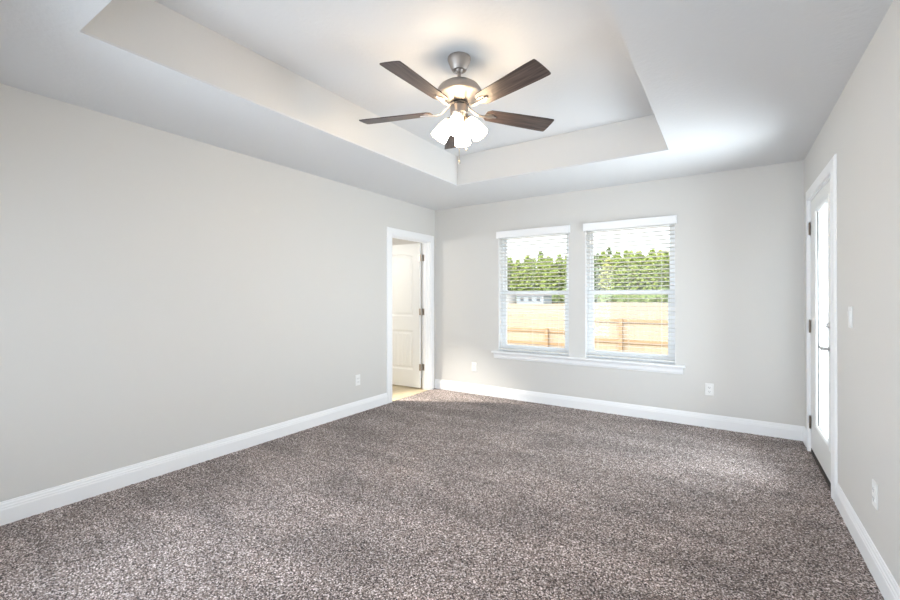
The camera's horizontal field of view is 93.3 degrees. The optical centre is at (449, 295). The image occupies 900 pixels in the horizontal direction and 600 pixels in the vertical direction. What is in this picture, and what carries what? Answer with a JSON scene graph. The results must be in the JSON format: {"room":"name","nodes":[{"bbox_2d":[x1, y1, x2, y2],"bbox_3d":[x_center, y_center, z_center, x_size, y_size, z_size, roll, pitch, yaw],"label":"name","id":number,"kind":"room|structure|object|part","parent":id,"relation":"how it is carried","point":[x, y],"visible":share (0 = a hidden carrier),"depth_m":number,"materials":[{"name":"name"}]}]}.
{"room":"empty bedroom","nodes":[
{"label":"empty bedroom","id":0,"kind":"room"},
{"bbox_2d":[0,83,434,501],"bbox_3d":[-1.664,-0.186,3.845,0.120,3.021,5.424,0,0,33],"label":"wall","id":1,"kind":"structure","parent":0,"point":[162,293],"depth_m":3.08,"materials":[{"name":"paint"}]},
{"bbox_2d":[0,393,387,525],"bbox_3d":[-1.884,1.233,3.379,0.016,0.133,4.127,0,0,33],"label":"baseboard","id":2,"kind":"structure","parent":1,"relation":"attached to","point":[18,508],"depth_m":3.06,"materials":[{"name":"white paint"}]},
{"bbox_2d":[355,374,359,385],"bbox_3d":[-1.020,0.938,4.707,0.009,0.118,0.074,0,0,33],"label":"wall outlet","id":3,"kind":"object","parent":1,"relation":"attached to","point":[357,377],"visible":1,"depth_m":4.70,"materials":[{"name":"white plastic"}]},
{"bbox_2d":[387,227,433,402],"bbox_3d":[-0.871,0.238,5.766,0.936,2.131,0.975,0,0,33],"label":"door","id":4,"kind":"structure","parent":1,"relation":"in","point":[403,261],"depth_m":5.91,"materials":[{"name":"white paint"}]},
{"bbox_3d":[-0.604,0.238,5.592,0.019,2.131,0.975,0,0,33],"label":"casing","id":5,"kind":"part","parent":4,"relation":"part of","materials":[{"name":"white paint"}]},
{"bbox_2d":[392,238,421,377],"bbox_3d":[-0.990,0.021,7.159,2.380,2.621,0.100,0,0,33],"label":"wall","id":6,"kind":"structure","parent":0,"point":[395,241],"depth_m":6.75,"materials":[{"name":"paint"}]},
{"bbox_2d":[0,378,883,599],"bbox_3d":[-0.840,1.308,3.615,6.505,0.030,5.665,0,0,33],"label":"floor","id":7,"kind":"structure","parent":0,"point":[435,494],"depth_m":2.44,"materials":[{"name":"carpet"}]},
{"bbox_2d":[0,0,892,209],"bbox_3d":[0.069,-1.501,2.714,4.265,0.600,5.424,0,0,33],"label":"ceiling","id":8,"kind":"structure","parent":0,"point":[635,91],"depth_m":2.61,"materials":[{"name":"paint"}]},
{"bbox_2d":[359,52,553,163],"bbox_3d":[0.057,-1.177,2.767,1.318,0.686,1.258,0,0,-3],"label":"ceiling fan","id":9,"kind":"object","parent":8,"relation":"hanging from","point":[458,92],"visible":1,"depth_m":2.65,"materials":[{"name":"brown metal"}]},
{"bbox_3d":[-0.357,-1.181,2.833,0.491,0.006,0.142,0,12,15],"label":"blade","id":10,"kind":"part","parent":9,"relation":"part of","materials":[{"name":"brown wood"}]},
{"bbox_3d":[-0.177,-1.182,2.360,0.142,0.006,0.491,14,8,32],"label":"blade","id":11,"kind":"part","parent":9,"relation":"part of","materials":[{"name":"brown wood"}]},
{"bbox_3d":[-0.038,-1.068,2.739,0.107,0.138,0.107,35,6,9],"label":"lamp shade","id":12,"kind":"part","parent":9,"relation":"part of","materials":[{"name":"white glass"}]},
{"bbox_3d":[0.038,-1.181,3.150,0.142,0.006,0.491,-12,0,-3],"label":"blade","id":13,"kind":"part","parent":9,"relation":"part of","materials":[{"name":"brown wood"}]},
{"bbox_3d":[0.040,-1.069,2.622,0.107,0.138,0.107,0,-35,11],"label":"lamp shade","id":14,"kind":"part","parent":9,"relation":"part of","materials":[{"name":"white glass"}]},
{"bbox_3d":[0.041,-1.076,2.627,0.054,0.088,0.054,0,-35,11],"label":"bulb","id":15,"kind":"part","parent":9,"relation":"part of","materials":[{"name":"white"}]},
{"bbox_3d":[0.078,-1.068,2.817,0.107,0.138,0.107,0,35,11],"label":"lamp shade","id":16,"kind":"part","parent":9,"relation":"part of","materials":[{"name":"white glass"}]},
{"bbox_3d":[0.156,-1.069,2.700,0.107,0.138,0.107,-36,-7,9],"label":"lamp shade","id":17,"kind":"part","parent":9,"relation":"part of","materials":[{"name":"white glass"}]},
{"bbox_3d":[0.329,-1.183,2.384,0.142,0.006,0.491,15,-10,-38],"label":"blade","id":18,"kind":"part","parent":9,"relation":"part of","materials":[{"name":"brown wood"}]},
{"bbox_3d":[0.461,-1.182,2.873,0.491,0.006,0.142,0,-12,-21],"label":"blade","id":19,"kind":"part","parent":9,"relation":"part of","materials":[{"name":"brown wood"}]},
{"bbox_2d":[435,160,804,425],"bbox_3d":[1.508,-0.187,4.927,4.005,3.021,0.140,0,0,33],"label":"wall","id":20,"kind":"structure","parent":0,"point":[740,325],"depth_m":4.25,"materials":[{"name":"paint"}]},
{"bbox_2d":[472,362,476,371],"bbox_3d":[0.317,0.944,5.615,0.074,0.118,0.009,0,0,33],"label":"wall outlet","id":21,"kind":"object","parent":20,"relation":"attached to","point":[474,365],"visible":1,"depth_m":5.61,"materials":[{"name":"white plastic"}]},
{"bbox_2d":[498,233,568,354],"bbox_3d":[1.036,-0.045,5.234,0.907,1.504,0.136,0,0,33],"label":"window","id":22,"kind":"structure","parent":20,"relation":"in","point":[503,336],"depth_m":5.42,"materials":[{"name":"white plastic"}]},
{"bbox_2d":[496,225,569,354],"bbox_3d":[1.006,-0.061,5.188,0.943,1.500,0.095,0,0,33],"label":"window blind","id":23,"kind":"object","parent":22,"relation":"attached to","point":[565,228],"visible":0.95,"depth_m":5.17,"materials":[{"name":"white paint"}]},
{"bbox_3d":[1.018,0.680,5.204,0.895,0.018,0.050,0,0,33],"label":"rail","id":24,"kind":"part","parent":23,"relation":"part of","materials":[{"name":"white plastic"}]},
{"bbox_3d":[1.047,0.312,5.249,0.843,0.725,0.022,0,0,33],"label":"sash","id":25,"kind":"part","parent":22,"relation":"part of","materials":[{"name":"glass"}]},
{"bbox_3d":[1.063,-0.387,5.277,0.843,0.757,0.022,0,0,33],"label":"sash","id":26,"kind":"part","parent":22,"relation":"part of","materials":[{"name":"glass"}]},
{"bbox_2d":[491,350,684,374],"bbox_3d":[1.468,0.752,4.882,2.173,0.094,0.126,0,0,33],"label":"window sill","id":27,"kind":"structure","parent":20,"relation":"attached to","point":[661,367],"depth_m":4.75,"materials":[{"name":"white paint"}]},
{"bbox_2d":[435,379,804,440],"bbox_3d":[1.467,1.233,4.859,4.005,0.133,0.016,0,0,33],"label":"baseboard","id":28,"kind":"structure","parent":20,"relation":"attached to","point":[779,430],"depth_m":4.51,"materials":[{"name":"white paint"}]},
{"bbox_2d":[585,224,674,362],"bbox_3d":[1.952,-0.048,4.635,0.905,1.504,0.136,0,0,33],"label":"window","id":29,"kind":"structure","parent":20,"relation":"in","point":[589,331],"depth_m":4.69,"materials":[{"name":"white plastic"}]},
{"bbox_2d":[583,215,676,361],"bbox_3d":[1.923,-0.064,4.589,0.941,1.500,0.095,0,0,33],"label":"window blind","id":30,"kind":"object","parent":29,"relation":"attached to","point":[672,219],"visible":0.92,"depth_m":4.57,"materials":[{"name":"white paint"}]},
{"bbox_3d":[1.935,0.677,4.604,0.893,0.018,0.050,0,0,33],"label":"rail","id":31,"kind":"part","parent":30,"relation":"part of","materials":[{"name":"white plastic"}]},
{"bbox_3d":[2.206,-0.043,4.427,0.002,1.434,0.055,0,0,33],"label":"ladder cord","id":32,"kind":"part","parent":30,"relation":"part of","materials":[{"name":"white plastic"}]},
{"bbox_3d":[1.980,-0.389,4.678,0.841,0.757,0.022,0,0,33],"label":"sash","id":33,"kind":"part","parent":29,"relation":"part of","materials":[{"name":"glass"}]},
{"bbox_3d":[1.963,0.310,4.649,0.841,0.725,0.022,0,0,33],"label":"sash","id":34,"kind":"part","parent":29,"relation":"part of","materials":[{"name":"glass"}]},
{"bbox_2d":[705,383,713,395],"bbox_3d":[2.540,0.921,4.162,0.074,0.118,0.009,0,0,33],"label":"wall outlet","id":35,"kind":"object","parent":20,"relation":"attached to","point":[709,388],"visible":1,"depth_m":4.16,"materials":[{"name":"white plastic"}]},
{"bbox_2d":[804,0,899,586],"bbox_3d":[1.796,-0.194,1.582,0.140,3.021,5.424,0,0,33],"label":"wall","id":36,"kind":"structure","parent":0,"point":[862,128],"depth_m":2.03,"materials":[{"name":"paint"}]},
{"bbox_2d":[803,427,806,446],"bbox_3d":[3.087,1.229,3.693,0.016,0.133,0.194,0,0,33],"label":"baseboard","id":37,"kind":"structure","parent":36,"relation":"attached to","point":[804,429],"depth_m":3.68,"materials":[{"name":"white paint"}]},
{"bbox_2d":[806,154,837,501],"bbox_3d":[2.767,0.213,3.089,0.226,2.191,1.141,0,0,33],"label":"door","id":38,"kind":"structure","parent":36,"relation":"in","point":[821,197],"depth_m":3.25,"materials":[{"name":"white paint"}]},
{"bbox_3d":[2.691,0.178,3.067,0.022,1.738,0.578,0,0,33],"label":"glazing frame","id":39,"kind":"part","parent":38,"relation":"part of","materials":[{"name":"white paint"}]},
{"bbox_3d":[2.510,0.353,2.846,0.060,0.062,0.157,0,0,33],"label":"lever handle","id":40,"kind":"part","parent":38,"relation":"part of","materials":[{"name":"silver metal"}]},
{"bbox_2d":[848,306,852,327],"bbox_3d":[2.207,0.119,2.347,0.012,0.118,0.074,0,0,33],"label":"light switch","id":41,"kind":"object","parent":36,"relation":"attached to","point":[850,308],"visible":1,"depth_m":2.33,"materials":[{"name":"white plastic"}]},
{"bbox_2d":[835,483,899,599],"bbox_3d":[1.359,1.225,1.051,0.016,0.133,3.780,0,0,33],"label":"baseboard","id":42,"kind":"structure","parent":36,"relation":"attached to","point":[885,581],"depth_m":2.02,"materials":[{"name":"white paint"}]},
{"bbox_2d":[872,479,877,509],"bbox_3d":[1.957,0.917,1.959,0.009,0.118,0.074,0,0,33],"label":"wall outlet","id":43,"kind":"object","parent":36,"relation":"attached to","point":[874,484],"visible":1,"depth_m":1.95,"materials":[{"name":"white plastic"}]},
{"label":"outside","id":44,"kind":"structure","parent":0,"visible":0},
{"bbox_2d":[507,303,564,314],"bbox_3d":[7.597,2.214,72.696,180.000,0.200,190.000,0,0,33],"label":"ground","id":45,"kind":"structure","parent":44,"point":[528,308],"depth_m":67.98,"materials":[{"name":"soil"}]},
{"bbox_2d":[507,262,513,290],"bbox_3d":[18.164,-4.066,130.289,3.546,12.692,3.629,0,0,-20],"label":"pine tree","id":46,"kind":"object","parent":45,"relation":"on","point":[508,265],"visible":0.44,"depth_m":130.20,"materials":[{"name":"green plant"}]},
{"bbox_2d":[507,257,514,290],"bbox_3d":[19.120,-5.006,136.705,6.445,14.593,5.719,0,0,7],"label":"pine tree","id":47,"kind":"object","parent":45,"relation":"on","point":[511,261],"visible":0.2,"depth_m":135.92,"materials":[{"name":"green plant"}]},
{"bbox_2d":[507,290,515,303],"bbox_3d":[13.877,0.349,115.191,6.600,3.700,6.600,0,0,33],"label":"house","id":48,"kind":"structure","parent":45,"relation":"on","point":[509,297],"depth_m":113.62,"materials":[{"name":"white"}]},
{"bbox_2d":[509,260,523,290],"bbox_3d":[20.068,-4.226,126.240,4.681,12.985,5.541,0,0,-1],"label":"pine tree","id":49,"kind":"object","parent":45,"relation":"on","point":[517,261],"visible":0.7,"depth_m":125.14,"materials":[{"name":"green plant"}]},
{"bbox_2d":[517,254,532,286],"bbox_3d":[25.919,-5.759,141.995,6.067,16.107,6.773,0,0,-30],"label":"pine tree","id":50,"kind":"object","parent":45,"relation":"on","point":[526,257],"visible":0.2,"depth_m":141.47,"materials":[{"name":"green plant"}]},
{"bbox_2d":[519,260,534,290],"bbox_3d":[22.795,-4.267,124.615,4.648,13.055,4.876,0,0,-39],"label":"pine tree","id":51,"kind":"object","parent":45,"relation":"on","point":[526,283],"visible":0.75,"depth_m":124.00,"materials":[{"name":"green plant"}]},
{"bbox_2d":[528,260,538,288],"bbox_3d":[25.533,-4.452,133.858,5.775,13.460,5.432,0,0,-1],"label":"pine tree","id":52,"kind":"object","parent":45,"relation":"on","point":[529,260],"visible":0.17,"depth_m":132.71,"materials":[{"name":"green plant"}]},
{"bbox_2d":[516,295,552,303],"bbox_3d":[22.424,0.535,113.186,8.100,3.300,6.600,0,0,33],"label":"house","id":53,"kind":"structure","parent":45,"relation":"on","point":[545,301],"depth_m":110.70,"materials":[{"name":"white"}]},
{"bbox_2d":[507,313,564,347],"bbox_3d":[0.747,1.271,13.830,7.380,1.446,0.149,0,0,33],"label":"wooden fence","id":54,"kind":"object","parent":45,"relation":"on","point":[548,320],"visible":0.16,"depth_m":12.70,"materials":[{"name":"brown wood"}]},
{"bbox_3d":[0.766,1.044,13.859,7.380,0.090,0.038,0,0,33],"label":"rail","id":55,"kind":"part","parent":54,"relation":"part of","materials":[{"name":"brown wood"}]},
{"bbox_3d":[0.766,1.414,13.858,7.380,0.090,0.038,0,0,33],"label":"rail","id":56,"kind":"part","parent":54,"relation":"part of","materials":[{"name":"brown wood"}]},
{"bbox_3d":[2.828,1.478,12.433,0.090,1.020,0.090,0,0,33],"label":"post","id":57,"kind":"part","parent":54,"relation":"part of","materials":[{"name":"brown wood"}]},
{"bbox_2d":[534,255,544,288],"bbox_3d":[28.426,-5.318,132.210,5.575,15.178,6.581,0,0,-30],"label":"pine tree","id":58,"kind":"object","parent":45,"relation":"on","point":[540,256],"visible":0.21,"depth_m":131.55,"materials":[{"name":"green plant"}]},
{"bbox_2d":[533,260,547,290],"bbox_3d":[26.455,-4.044,124.060,4.850,12.598,4.545,0,0,30],"label":"pine tree","id":59,"kind":"object","parent":45,"relation":"on","point":[538,267],"visible":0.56,"depth_m":123.36,"materials":[{"name":"green plant"}]},
{"bbox_2d":[541,256,557,286],"bbox_3d":[30.151,-4.950,129.511,5.878,14.427,5.602,0,0,28],"label":"pine tree","id":60,"kind":"object","parent":45,"relation":"on","point":[545,263],"visible":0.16,"depth_m":128.81,"materials":[{"name":"green plant"}]},
{"bbox_2d":[541,258,559,290],"bbox_3d":[28.461,-4.234,120.566,5.320,12.959,4.889,0,0,-16],"label":"pine tree","id":61,"kind":"object","parent":45,"relation":"on","point":[547,280],"visible":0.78,"depth_m":119.57,"materials":[{"name":"green plant"}]},
{"bbox_2d":[552,254,564,289],"bbox_3d":[32.925,-5.148,128.343,5.444,14.812,5.954,0,0,37],"label":"pine tree","id":62,"kind":"object","parent":45,"relation":"on","point":[559,255],"visible":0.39,"depth_m":127.75,"materials":[{"name":"green plant"}]},
{"bbox_2d":[559,258,566,289],"bbox_3d":[33.222,-4.348,120.056,4.755,13.175,5.612,0,0,-11],"label":"pine tree","id":63,"kind":"object","parent":45,"relation":"on","point":[564,286],"visible":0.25,"depth_m":119.83,"materials":[{"name":"green plant"}]},
{"bbox_2d":[512,276,668,303],"bbox_3d":[38.380,-2.090,127.025,67.039,10.346,32.132,0,0,33],"label":"undergrowth","id":64,"kind":"object","parent":45,"relation":"on","point":[547,289],"visible":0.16,"depth_m":106.44,"materials":[{"name":"green plant"}]},
{"bbox_2d":[594,254,599,289],"bbox_3d":[39.148,-4.779,117.099,4.645,14.018,4.266,0,0,37],"label":"pine tree","id":65,"kind":"object","parent":45,"relation":"on","point":[595,265],"visible":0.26,"depth_m":116.49,"materials":[{"name":"green plant"}]},
{"bbox_2d":[594,252,606,289],"bbox_3d":[43.017,-5.133,119.847,6.239,14.724,5.098,0,0,-17],"label":"pine tree","id":66,"kind":"object","parent":45,"relation":"on","point":[601,253],"visible":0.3,"depth_m":119.22,"materials":[{"name":"green plant"}]},
{"bbox_2d":[598,257,615,289],"bbox_3d":[42.843,-4.080,114.367,5.790,12.600,6.455,0,0,34],"label":"leafy tree","id":67,"kind":"object","parent":45,"relation":"on","point":[607,260],"visible":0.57,"depth_m":113.48,"materials":[{"name":"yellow plant"}]},
{"bbox_2d":[606,253,620,288],"bbox_3d":[45.578,-4.724,117.833,6.031,13.892,4.914,0,0,-33],"label":"pine tree","id":68,"kind":"object","parent":45,"relation":"on","point":[614,256],"visible":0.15,"depth_m":117.17,"materials":[{"name":"green plant"}]},
{"bbox_2d":[609,259,626,289],"bbox_3d":[43.903,-3.796,111.001,4.618,12.008,4.798,0,0,22],"label":"pine tree","id":69,"kind":"object","parent":45,"relation":"on","point":[617,260],"visible":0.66,"depth_m":110.21,"materials":[{"name":"green plant"}]},
{"bbox_2d":[621,250,634,287],"bbox_3d":[48.503,-5.186,117.467,5.350,14.808,5.326,0,0,-21],"label":"pine tree","id":70,"kind":"object","parent":45,"relation":"on","point":[624,256],"visible":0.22,"depth_m":116.86,"materials":[{"name":"green plant"}]},
{"bbox_2d":[620,251,639,289],"bbox_3d":[46.708,-4.637,110.229,5.378,13.682,4.994,0,0,-5],"label":"pine tree","id":71,"kind":"object","parent":45,"relation":"on","point":[629,255],"visible":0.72,"depth_m":109.22,"materials":[{"name":"green plant"}]},
{"bbox_2d":[594,303,667,354],"bbox_3d":[5.919,1.083,10.447,4.860,1.796,0.149,0,0,33],"label":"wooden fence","id":72,"kind":"object","parent":45,"relation":"on","point":[606,316],"visible":0.2,"depth_m":11.23,"materials":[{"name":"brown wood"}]},
{"bbox_3d":[4.543,1.299,11.312,0.090,1.370,0.090,0,0,33],"label":"post","id":73,"kind":"part","parent":72,"relation":"part of","materials":[{"name":"brown wood"}]},
{"bbox_3d":[5.937,0.681,10.477,4.860,0.090,0.038,0,0,33],"label":"rail","id":74,"kind":"part","parent":72,"relation":"part of","materials":[{"name":"brown wood"}]},
{"bbox_3d":[5.938,1.226,10.476,4.860,0.090,0.038,0,0,33],"label":"rail","id":75,"kind":"part","parent":72,"relation":"part of","materials":[{"name":"brown wood"}]},
{"bbox_2d":[633,251,645,289],"bbox_3d":[51.822,-5.043,116.871,5.037,14.511,6.506,0,0,-42],"label":"pine tree","id":76,"kind":"object","parent":45,"relation":"on","point":[635,255],"visible":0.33,"depth_m":116.26,"materials":[{"name":"green plant"}]},
{"bbox_2d":[639,255,657,289],"bbox_3d":[50.094,-4.061,107.282,4.257,12.510,4.465,0,0,13],"label":"pine tree","id":77,"kind":"object","parent":45,"relation":"on","point":[647,287],"visible":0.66,"depth_m":106.61,"materials":[{"name":"green plant"}]},
{"bbox_2d":[641,249,659,286],"bbox_3d":[54.392,-5.203,114.508,6.027,14.816,5.097,0,0,-22],"label":"pine tree","id":78,"kind":"object","parent":45,"relation":"on","point":[652,250],"visible":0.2,"depth_m":113.87,"materials":[{"name":"green plant"}]},
{"bbox_2d":[651,257,669,289],"bbox_3d":[53.152,-3.814,108.118,4.899,12.014,4.564,0,0,-16],"label":"pine tree","id":79,"kind":"object","parent":45,"relation":"on","point":[658,258],"visible":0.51,"depth_m":107.36,"materials":[{"name":"green plant"}]},
{"bbox_2d":[654,249,667,267],"bbox_3d":[59.045,-5.333,118.769,7.458,15.093,6.406,0,0,-24],"label":"leafy tree","id":80,"kind":"object","parent":45,"relation":"on","point":[660,250],"visible":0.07,"depth_m":118.29,"materials":[{"name":"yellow plant"}]},
{"bbox_2d":[660,250,669,288],"bbox_3d":[57.571,-4.965,112.960,5.352,14.328,5.303,0,0,34],"label":"pine tree","id":81,"kind":"object","parent":45,"relation":"on","point":[666,253],"visible":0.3,"depth_m":112.37,"materials":[{"name":"green plant"}]}
]}

